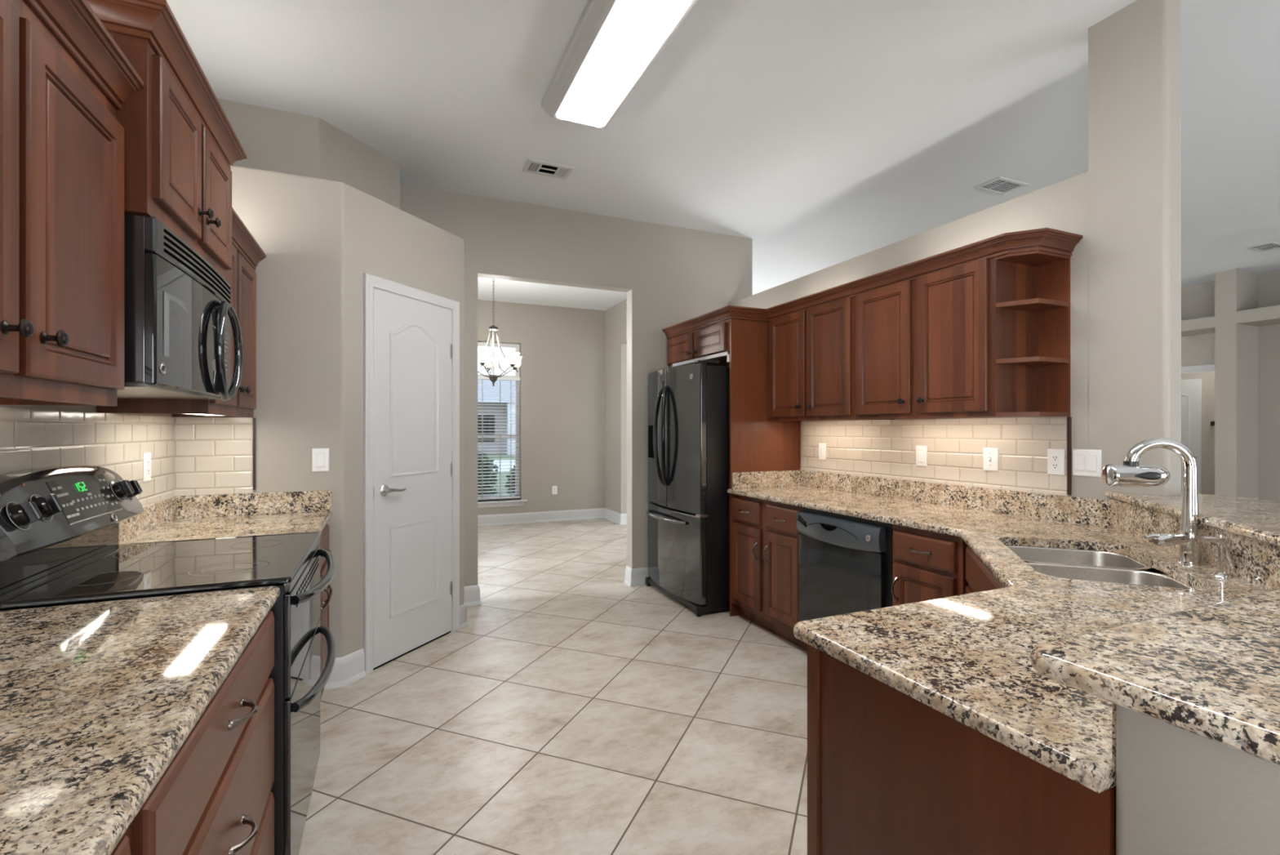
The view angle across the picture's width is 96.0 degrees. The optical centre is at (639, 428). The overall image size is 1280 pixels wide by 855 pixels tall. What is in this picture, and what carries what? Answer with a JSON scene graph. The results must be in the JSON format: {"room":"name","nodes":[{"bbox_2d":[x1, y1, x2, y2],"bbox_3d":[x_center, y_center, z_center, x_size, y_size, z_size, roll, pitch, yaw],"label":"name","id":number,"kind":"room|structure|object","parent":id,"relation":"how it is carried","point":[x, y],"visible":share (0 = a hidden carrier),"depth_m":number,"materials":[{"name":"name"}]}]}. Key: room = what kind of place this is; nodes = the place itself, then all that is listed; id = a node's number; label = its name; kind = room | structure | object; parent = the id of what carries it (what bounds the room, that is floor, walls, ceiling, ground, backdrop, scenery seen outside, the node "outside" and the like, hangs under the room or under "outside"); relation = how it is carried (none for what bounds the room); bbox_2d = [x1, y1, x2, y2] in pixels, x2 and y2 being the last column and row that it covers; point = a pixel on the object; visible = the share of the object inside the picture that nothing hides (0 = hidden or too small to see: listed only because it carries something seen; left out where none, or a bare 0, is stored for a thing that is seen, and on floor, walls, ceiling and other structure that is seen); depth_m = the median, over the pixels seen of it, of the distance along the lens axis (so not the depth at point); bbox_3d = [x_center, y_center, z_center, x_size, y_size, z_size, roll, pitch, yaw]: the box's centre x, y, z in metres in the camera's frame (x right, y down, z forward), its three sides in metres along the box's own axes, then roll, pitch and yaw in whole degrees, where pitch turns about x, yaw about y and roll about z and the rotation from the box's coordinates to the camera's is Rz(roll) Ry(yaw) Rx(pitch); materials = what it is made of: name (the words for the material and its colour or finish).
{"room":"kitchen","nodes":[
{"label":"kitchen","id":0,"kind":"room"},
{"bbox_2d":[0,404,172,417],"bbox_3d":[-1.675,-0.218,1.398,0.115,3.070,12.200,0,0,-24],"label":"wall","id":1,"kind":"structure","parent":0,"point":[69,408],"depth_m":1.81,"materials":[{"name":"beige tile"}]},
{"bbox_2d":[0,0,144,405],"bbox_3d":[-1.226,-0.454,0.977,0.370,0.798,0.810,0,0,-24],"label":"upper cabinet","id":2,"kind":"object","parent":1,"relation":"attached to","point":[64,79],"visible":1,"depth_m":1.13,"materials":[{"name":"brown wood"}]},
{"bbox_2d":[0,407,174,506],"bbox_3d":[-1.504,0.128,1.161,0.008,0.366,3.330,0,0,-24],"label":"tile backsplash","id":3,"kind":"structure","parent":1,"relation":"attached to","point":[30,438],"depth_m":1.95,"materials":[{"name":"beige tile"}]},
{"bbox_2d":[142,452,151,482],"bbox_3d":[-2.020,0.157,2.365,0.008,0.117,0.072,0,0,-24],"label":"power outlet","id":4,"kind":"object","parent":3,"relation":"attached to","point":[146,456],"visible":1,"depth_m":2.35,"materials":[{"name":"white plastic"}]},
{"bbox_2d":[146,457,150,475],"bbox_3d":[-2.018,0.157,2.366,0.004,0.070,0.035,0,0,-24],"label":"receptacle","id":5,"kind":"object","parent":4,"relation":"attached to","point":[148,459],"depth_m":2.37,"materials":[{"name":"white plastic"}]},
{"bbox_2d":[85,0,247,280],"bbox_3d":[-1.514,-0.785,1.711,0.428,0.505,0.870,0,0,-24],"label":"upper cabinet","id":6,"kind":"object","parent":1,"relation":"attached to","point":[180,144],"visible":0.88,"depth_m":1.53,"materials":[{"name":"brown wood"}]},
{"bbox_2d":[116,213,243,400],"bbox_3d":[-1.509,-0.313,1.720,0.425,0.436,0.746,0,0,-24],"label":"microwave","id":7,"kind":"object","parent":6,"relation":"attached to","point":[179,313],"visible":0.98,"depth_m":1.56,"materials":[{"name":"black metal"}]},
{"bbox_2d":[96,207,266,417],"bbox_3d":[-1.848,-0.454,2.406,0.370,0.798,0.771,0,0,-24],"label":"upper cabinet","id":8,"kind":"object","parent":1,"relation":"attached to","point":[246,253],"visible":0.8,"depth_m":2.46,"materials":[{"name":"brown wood"}]},
{"bbox_2d":[191,413,219,415],"bbox_3d":[-1.798,-0.066,2.353,0.080,0.012,0.550,0,0,-24],"label":"light","id":9,"kind":"object","parent":8,"relation":"attached to","point":[191,414],"visible":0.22,"depth_m":2.37,"materials":[{"name":"white"}]},
{"bbox_2d":[217,97,399,208],"bbox_3d":[-2.019,-1.514,3.571,0.988,0.478,0.760,0,0,-24],"label":"wall","id":10,"kind":"structure","parent":0,"point":[272,140],"depth_m":3.23,"materials":[{"name":"beige paint"}]},
{"bbox_2d":[229,164,464,657],"bbox_3d":[-1.764,0.021,3.480,1.382,2.592,1.130,0,0,-24],"label":"wall","id":11,"kind":"structure","parent":0,"point":[318,238],"depth_m":2.94,"materials":[{"name":"beige paint"}]},
{"bbox_2d":[174,417,253,495],"bbox_3d":[-2.023,0.128,2.747,0.306,0.366,0.008,0,0,-24],"label":"tile backsplash","id":12,"kind":"structure","parent":11,"relation":"attached to","point":[213,455],"depth_m":2.74,"materials":[{"name":"beige tile"}]},
{"bbox_2d":[253,417,255,489],"bbox_3d":[-1.877,0.121,2.807,0.010,0.350,0.014,0,0,-24],"label":"trim","id":13,"kind":"structure","parent":11,"relation":"attached to","point":[254,419],"depth_m":2.80,"materials":[{"name":"brown wood"}]},
{"bbox_2d":[311,448,328,471],"bbox_3d":[-1.618,0.157,2.921,0.076,0.117,0.010,0,0,-24],"label":"light switch","id":14,"kind":"object","parent":11,"relation":"attached to","point":[320,456],"visible":1,"depth_m":2.92,"materials":[{"name":"white plastic"}]},
{"bbox_2d":[324,648,366,689],"bbox_3d":[-1.520,1.244,2.987,0.064,0.145,0.211,0,0,39],"label":"baseboard","id":15,"kind":"structure","parent":11,"relation":"attached to","point":[348,668],"depth_m":2.97,"materials":[{"name":"grey wood"}]},
{"bbox_2d":[363,272,459,675],"bbox_3d":[-1.332,0.242,3.437,0.021,2.149,0.762,0,0,21],"label":"trim","id":16,"kind":"structure","parent":11,"relation":"attached to","point":[370,281],"depth_m":3.12,"materials":[{"name":"grey wood"}]},
{"bbox_2d":[373,631,450,670],"bbox_3d":[-1.342,1.311,3.439,0.004,0.010,0.635,0,0,21],"label":"trim","id":17,"kind":"structure","parent":11,"relation":"attached to","point":[433,639],"depth_m":3.40,"materials":[{"name":"black"}]},
{"bbox_2d":[373,288,453,667],"bbox_3d":[-1.324,0.269,3.439,0.093,2.073,0.652,0,0,21],"label":"door","id":18,"kind":"structure","parent":11,"relation":"in","point":[413,348],"depth_m":3.38,"materials":[{"name":"grey wood"}]},
{"bbox_2d":[459,603,467,629],"bbox_3d":[-1.266,1.244,4.029,0.077,0.145,0.521,0,0,-24],"label":"baseboard","id":19,"kind":"structure","parent":11,"relation":"attached to","point":[463,610],"depth_m":3.83,"materials":[{"name":"grey"}]},
{"bbox_2d":[477,299,604,515],"bbox_3d":[0.497,-0.218,9.105,10.020,3.070,0.200,0,0,-24],"label":"wall","id":20,"kind":"structure","parent":0,"point":[562,369],"depth_m":8.26,"materials":[{"name":"beige paint"}]},
{"bbox_2d":[477,342,527,507],"bbox_3d":[-2.132,-0.062,7.917,1.129,2.269,0.220,0,0,-24],"label":"window","id":21,"kind":"structure","parent":20,"relation":"in","point":[496,502],"depth_m":8.08,"materials":[{"name":"white plastic"}]},
{"bbox_2d":[477,375,519,499],"bbox_3d":[-2.138,0.118,7.913,0.979,1.693,0.052,0,0,-24],"label":"window blinds","id":22,"kind":"object","parent":21,"relation":"attached to","point":[479,377],"visible":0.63,"depth_m":7.98,"materials":[{"name":"white plastic"}]},
{"bbox_2d":[477,507,626,526],"bbox_3d":[-2.104,1.244,7.502,3.970,0.145,0.664,0,0,-24],"label":"baseboard","id":23,"kind":"structure","parent":20,"relation":"attached to","point":[600,513],"depth_m":8.14,"materials":[{"name":"grey"}]},
{"bbox_2d":[551,485,557,493],"bbox_3d":[-1.219,0.875,8.244,0.075,0.120,0.008,0,0,-24],"label":"power outlet","id":24,"kind":"object","parent":20,"relation":"attached to","point":[554,488],"visible":1,"depth_m":8.24,"materials":[{"name":"white plastic"}]},
{"bbox_2d":[298,517,807,854],"bbox_3d":[4.087,1.357,4.015,13.300,0.080,12.700,0,0,-24],"label":"floor","id":25,"kind":"structure","parent":0,"point":[576,708],"depth_m":2.53,"materials":[{"name":"tile"}]},
{"bbox_2d":[110,835,131,854],"bbox_3d":[-0.607,0.883,-0.055,0.682,0.867,1.384,0,0,-24],"label":"base cabinet","id":26,"kind":"object","parent":25,"relation":"on","point":[122,847],"visible":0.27,"depth_m":0.67,"materials":[{"name":"brown wood"}]},
{"bbox_2d":[0,586,279,854],"bbox_3d":[-0.804,0.381,0.363,0.655,0.137,2.308,0,0,-24],"label":"countertop","id":27,"kind":"structure","parent":26,"relation":"on","point":[98,700],"depth_m":0.88,"materials":[{"name":"stone"}]},
{"bbox_2d":[0,465,336,854],"bbox_3d":[-1.367,0.714,1.789,0.744,1.207,0.760,0,0,-24],"label":"range","id":28,"kind":"object","parent":25,"relation":"on","point":[60,545],"visible":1,"depth_m":1.62,"materials":[{"name":"black metal"}]},
{"bbox_2d":[0,531,320,608],"bbox_3d":[-1.364,0.408,1.790,0.587,0.016,0.760,0,0,-24],"label":"cooktop","id":29,"kind":"object","parent":28,"relation":"in","point":[140,570],"depth_m":1.64,"materials":[{"name":"black glass"}]},
{"bbox_2d":[122,610,274,854],"bbox_3d":[-1.067,0.883,1.002,0.682,0.867,0.918,0,0,-24],"label":"base cabinet","id":30,"kind":"object","parent":25,"relation":"on","point":[215,797],"visible":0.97,"depth_m":1.07,"materials":[{"name":"brown wood"}]},
{"bbox_2d":[319,524,332,702],"bbox_3d":[-1.708,0.883,2.475,0.682,0.867,0.757,0,0,-24],"label":"base cabinet","id":31,"kind":"object","parent":25,"relation":"on","point":[325,595],"visible":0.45,"depth_m":2.64,"materials":[{"name":"brown wood"}]},
{"bbox_2d":[119,489,332,544],"bbox_3d":[-1.720,0.381,2.467,0.655,0.137,0.762,0,0,-24],"label":"countertop","id":32,"kind":"structure","parent":31,"relation":"on","point":[176,517],"depth_m":2.65,"materials":[{"name":"stone"}]},
{"bbox_2d":[644,360,729,616],"bbox_3d":[0.543,0.417,4.580,0.898,1.800,0.904,0,0,-24],"label":"refrigerator","id":33,"kind":"object","parent":25,"relation":"on","point":[688,512],"visible":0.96,"depth_m":4.14,"materials":[{"name":"black metal"}]},
{"bbox_2d":[729,318,799,616],"bbox_3d":[0.911,0.267,4.176,0.604,2.100,0.020,0,0,-24],"label":"panel","id":34,"kind":"object","parent":25,"relation":"on","point":[757,443],"visible":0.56,"depth_m":4.12,"materials":[{"name":"brown wood"}]},
{"bbox_2d":[731,493,807,650],"bbox_3d":[1.040,0.883,3.808,0.662,0.867,0.754,0,0,-24],"label":"base cabinet","id":35,"kind":"object","parent":25,"relation":"on","point":[765,533],"visible":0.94,"depth_m":3.65,"materials":[{"name":"brown wood"}]},
{"bbox_2d":[727,469,1279,792],"bbox_3d":[1.229,0.371,2.459,1.546,0.155,3.630,0,0,6],"label":"countertop","id":36,"kind":"structure","parent":35,"relation":"on","point":[966,657],"depth_m":1.37,"materials":[{"name":"stone"}]},
{"bbox_2d":[1006,545,1195,588],"bbox_3d":[1.444,0.550,1.863,0.420,0.199,0.695,0,0,21],"label":"double sink","id":37,"kind":"object","parent":36,"relation":"in","point":[1068,563],"visible":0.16,"depth_m":1.92,"materials":[{"name":"silver metal"}]},
{"bbox_2d":[1124,437,1203,565],"bbox_3d":[1.634,0.222,1.794,0.191,0.390,0.078,0,0,14],"label":"faucet","id":38,"kind":"object","parent":36,"relation":"on","point":[1188,540],"visible":0.98,"depth_m":1.77,"materials":[{"name":"silver metal"}]},
{"bbox_2d":[1101,460,1170,486],"bbox_3d":[1.581,0.143,1.829,0.181,0.082,0.080,0,0,5],"label":"water filter","id":39,"kind":"object","parent":38,"relation":"attached to","point":[1128,473],"visible":1,"depth_m":1.81,"materials":[{"name":"silver metal"}]},
{"bbox_2d":[1200,536,1236,578],"bbox_3d":[1.630,0.360,1.626,0.091,0.114,0.044,0,0,17],"label":"soap dispenser","id":40,"kind":"object","parent":36,"relation":"on","point":[1224,552],"visible":1,"depth_m":1.62,"materials":[{"name":"silver metal"}]},
{"bbox_2d":[795,506,892,621],"bbox_3d":[1.308,0.884,3.154,0.643,0.865,0.650,0,0,-24],"label":"dishwasher","id":41,"kind":"object","parent":25,"relation":"on","point":[845,562],"visible":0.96,"depth_m":3.01,"materials":[{"name":"black plastic"}]},
{"bbox_2d":[891,524,968,605],"bbox_3d":[1.527,0.883,2.689,0.662,0.867,0.368,0,0,-24],"label":"base cabinet","id":42,"kind":"object","parent":25,"relation":"on","point":[926,565],"visible":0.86,"depth_m":2.56,"materials":[{"name":"brown wood"}]},
{"bbox_2d":[807,644,1115,854],"bbox_3d":[0.785,0.883,1.137,0.712,0.867,0.608,0,0,-24],"label":"base cabinet","id":43,"kind":"object","parent":25,"relation":"on","point":[889,772],"visible":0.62,"depth_m":0.98,"materials":[{"name":"brown wood"}]},
{"bbox_2d":[965,546,1004,593],"bbox_3d":[1.371,0.883,1.883,0.506,0.867,0.927,0,0,21],"label":"base cabinet","id":44,"kind":"object","parent":25,"relation":"on","point":[979,577],"visible":0.07,"depth_m":2.09,"materials":[{"name":"brown wood"}]},
{"bbox_2d":[400,183,752,586],"bbox_3d":[-0.817,-0.218,4.571,3.990,3.070,0.115,0,0,-24],"label":"wall","id":45,"kind":"structure","parent":0,"point":[669,276],"depth_m":4.75,"materials":[{"name":"beige paint"}]},
{"bbox_2d":[464,584,481,606],"bbox_3d":[-1.295,1.244,4.350,0.174,0.145,0.139,0,0,-24],"label":"baseboard","id":46,"kind":"structure","parent":45,"relation":"attached to","point":[472,593],"depth_m":4.30,"materials":[{"name":"grey"}]},
{"bbox_2d":[624,565,648,586],"bbox_3d":[0.056,1.244,4.938,0.356,0.145,0.139,0,0,-24],"label":"baseboard","id":47,"kind":"structure","parent":45,"relation":"attached to","point":[633,576],"depth_m":4.85,"materials":[{"name":"grey wood"}]},
{"bbox_2d":[604,298,626,513],"bbox_3d":[0.229,-0.218,6.984,0.115,3.070,3.475,0,0,-24],"label":"wall","id":48,"kind":"structure","parent":0,"point":[615,317],"depth_m":8.12,"materials":[{"name":"beige paint"}]},
{"bbox_2d":[166,0,1279,310],"bbox_3d":[4.087,-1.803,4.015,13.300,0.100,12.700,0,0,-24],"label":"ceiling","id":49,"kind":"structure","parent":0,"point":[822,134],"depth_m":3.11,"materials":[{"name":"white paint"}]},
{"bbox_2d":[477,278,522,386],"bbox_3d":[-1.583,-1.104,6.206,0.662,1.298,0.643,0,0,-24],"label":"chandelier","id":50,"kind":"object","parent":49,"relation":"hanging from","point":[513,359],"visible":0.8,"depth_m":6.14,"materials":[{"name":"white glass"}]},
{"bbox_2d":[521,158,574,179],"bbox_3d":[-0.619,-1.748,3.887,0.313,0.010,0.194,0,0,-24],"label":"ceiling vent","id":51,"kind":"object","parent":49,"relation":"in","point":[531,166],"visible":1,"depth_m":3.88,"materials":[{"name":"grey metal"}]},
{"bbox_2d":[541,0,697,128],"bbox_3d":[0.152,-1.694,2.005,0.382,0.116,2.523,0,0,-24],"label":"ceiling light","id":52,"kind":"object","parent":49,"relation":"attached to","point":[613,44],"visible":1,"depth_m":2.55,"materials":[{"name":"grey plastic"}]},
{"bbox_2d":[973,176,1028,195],"bbox_3d":[2.599,-1.748,4.152,0.310,0.010,0.197,0,0,-24],"label":"ceiling vent","id":53,"kind":"object","parent":49,"relation":"in","point":[1002,185],"visible":1,"depth_m":4.14,"materials":[{"name":"grey metal"}]},
{"bbox_2d":[1246,241,1279,252],"bbox_3d":[6.029,-1.748,5.542,0.320,0.010,0.190,0,0,-24],"label":"ceiling vent","id":54,"kind":"object","parent":49,"relation":"in","point":[1270,246],"visible":1,"depth_m":5.54,"materials":[{"name":"grey metal"}]},
{"bbox_2d":[727,0,1181,500],"bbox_3d":[1.485,-0.218,3.760,0.115,3.070,3.210,0,0,-24],"label":"wall","id":55,"kind":"structure","parent":0,"point":[1126,264],"depth_m":2.42,"materials":[{"name":"beige paint"}]},
{"bbox_2d":[662,305,767,367],"bbox_3d":[0.700,-0.663,4.592,0.660,0.380,1.056,0,0,-24],"label":"upper cabinet","id":56,"kind":"object","parent":55,"relation":"attached to","point":[706,336],"visible":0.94,"depth_m":4.35,"materials":[{"name":"brown wood"}]},
{"bbox_2d":[765,282,855,421],"bbox_3d":[1.202,-0.454,3.826,0.350,0.798,0.852,0,0,-24],"label":"upper cabinet","id":57,"kind":"object","parent":55,"relation":"attached to","point":[811,338],"visible":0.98,"depth_m":3.70,"materials":[{"name":"brown wood"}]},
{"bbox_2d":[801,416,1069,495],"bbox_3d":[1.562,0.123,3.429,0.008,0.356,1.826,0,0,-24],"label":"tile backsplash","id":58,"kind":"structure","parent":55,"relation":"attached to","point":[880,448],"depth_m":3.15,"materials":[{"name":"beige tile"}]},
{"bbox_2d":[818,443,826,459],"bbox_3d":[1.280,0.159,4.054,0.010,0.117,0.072,0,0,-24],"label":"light switch","id":59,"kind":"object","parent":58,"relation":"attached to","point":[822,446],"visible":1,"depth_m":4.05,"materials":[{"name":"white plastic"}]},
{"bbox_2d":[915,445,926,466],"bbox_3d":[1.608,0.155,3.301,0.010,0.117,0.072,0,0,-24],"label":"light switch","id":60,"kind":"object","parent":58,"relation":"attached to","point":[921,451],"visible":1,"depth_m":3.30,"materials":[{"name":"white plastic"}]},
{"bbox_2d":[982,447,998,471],"bbox_3d":[1.770,0.154,2.919,0.019,0.117,0.078,0,0,-24],"label":"light switch","id":61,"kind":"object","parent":58,"relation":"attached to","point":[990,455],"visible":1,"depth_m":2.92,"materials":[{"name":"white plastic"}]},
{"bbox_2d":[1047,448,1064,475],"bbox_3d":[1.899,0.151,2.635,0.008,0.117,0.072,0,0,-24],"label":"power outlet","id":62,"kind":"object","parent":58,"relation":"attached to","point":[1055,457],"visible":1,"depth_m":2.63,"materials":[{"name":"white plastic"}]},
{"bbox_2d":[1051,453,1059,469],"bbox_3d":[1.897,0.151,2.634,0.004,0.070,0.035,0,0,-24],"label":"receptacle","id":63,"kind":"object","parent":62,"relation":"attached to","point":[1055,457],"depth_m":2.63,"materials":[{"name":"white plastic"}]},
{"bbox_2d":[848,238,1036,419],"bbox_3d":[1.544,-0.454,3.041,0.350,0.798,0.855,0,0,-24],"label":"upper cabinet","id":64,"kind":"object","parent":55,"relation":"attached to","point":[931,332],"visible":0.97,"depth_m":2.81,"materials":[{"name":"brown wood"}]},
{"bbox_2d":[987,227,1082,417],"bbox_3d":[1.755,-0.454,2.562,0.346,0.798,0.193,0,0,-24],"label":"corner shelf","id":65,"kind":"object","parent":55,"relation":"attached to","point":[1049,250],"visible":1,"depth_m":2.60,"materials":[{"name":"brown wood"}]},
{"bbox_2d":[1066,416,1071,494],"bbox_3d":[1.925,0.121,2.586,0.016,0.350,0.010,0,0,-24],"label":"trim","id":66,"kind":"structure","parent":55,"relation":"attached to","point":[1068,418],"depth_m":2.58,"materials":[{"name":"brown wood"}]},
{"bbox_2d":[1072,448,1101,476],"bbox_3d":[1.954,0.149,2.526,0.010,0.117,0.114,0,0,-24],"label":"light switch","id":67,"kind":"object","parent":55,"relation":"attached to","point":[1085,462],"visible":0.98,"depth_m":2.52,"materials":[{"name":"white plastic"}]},
{"bbox_2d":[1115,567,1279,854],"bbox_3d":[1.512,0.805,1.332,0.634,1.024,2.299,0,0,40],"label":"wall","id":68,"kind":"structure","parent":0,"point":[1180,791],"depth_m":0.64,"materials":[{"name":"beige paint"}]},
{"bbox_2d":[1030,491,1279,765],"bbox_3d":[1.558,0.277,1.226,0.960,0.030,2.620,0,0,41],"label":"bar","id":69,"kind":"object","parent":68,"relation":"on","point":[1211,671],"visible":0.88,"depth_m":0.66,"materials":[{"name":"stone"}]},
{"bbox_2d":[1181,371,1214,494],"bbox_3d":[7.218,-0.218,7.722,1.200,3.070,3.600,0,0,-24],"label":"wall","id":70,"kind":"structure","parent":0,"point":[1207,378],"depth_m":7.83,"materials":[{"name":"beige paint"}]},
{"bbox_2d":[1181,378,1201,495],"bbox_3d":[7.491,0.312,8.234,0.130,1.990,0.780,0,0,-24],"label":"door","id":71,"kind":"structure","parent":70,"relation":"in","point":[1191,389],"depth_m":7.96,"materials":[{"name":"grey"}]},
{"bbox_2d":[1181,268,1279,502],"bbox_3d":[7.290,-0.218,5.300,0.600,3.070,12.200,0,0,-24],"label":"wall","id":72,"kind":"structure","parent":0,"point":[1231,322],"depth_m":6.41,"materials":[{"name":"beige paint"}]},
{"bbox_2d":[1181,364,1214,373],"bbox_3d":[6.634,0.275,7.234,0.021,2.085,1.100,0,0,-24],"label":"trim","id":73,"kind":"structure","parent":72,"relation":"attached to","point":[1209,367],"depth_m":6.97,"materials":[{"name":"grey"}]},
{"label":"outside","id":74,"kind":"structure","parent":0,"visible":0},
{"bbox_2d":[477,453,515,495],"bbox_3d":[-8.471,1.517,44.518,100.000,0.100,71.600,0,0,-24],"label":"ground","id":75,"kind":"structure","parent":74,"point":[512,456],"depth_m":17.79,"materials":[{"name":"green"}]},
{"bbox_2d":[477,451,497,496],"bbox_3d":[-2.782,0.889,9.268,0.963,1.177,0.978,0,0,-24],"label":"shrub","id":76,"kind":"object","parent":75,"relation":"on","point":[478,454],"visible":0.15,"depth_m":9.18,"materials":[{"name":"green plant"}]},
{"bbox_2d":[479,450,498,487],"bbox_3d":[-3.929,0.966,13.014,1.444,1.030,1.426,0,0,-24],"label":"shrub","id":77,"kind":"object","parent":75,"relation":"on","point":[485,454],"visible":0.02,"depth_m":13.05,"materials":[{"name":"green plant"}]},
{"bbox_2d":[477,379,515,454],"bbox_3d":[-10.522,-0.958,37.955,20.600,4.850,12.000,0,0,-24],"label":"house","id":78,"kind":"structure","parent":75,"relation":"on","point":[490,417],"depth_m":33.33,"materials":[{"name":"grey"}]},
{"bbox_2d":[493,459,515,471],"bbox_3d":[-0.210,1.456,25.538,100.000,0.019,7.000,0,0,-24],"label":"street","id":79,"kind":"structure","parent":75,"relation":"on","point":[505,463],"depth_m":23.63,"materials":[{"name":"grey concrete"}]},
{"bbox_2d":[504,465,515,494],"bbox_3d":[-1.924,0.970,10.290,0.983,1.014,0.988,0,0,-24],"label":"shrub","id":80,"kind":"object","parent":75,"relation":"on","point":[512,469],"visible":0.05,"depth_m":10.11,"materials":[{"name":"green plant"}]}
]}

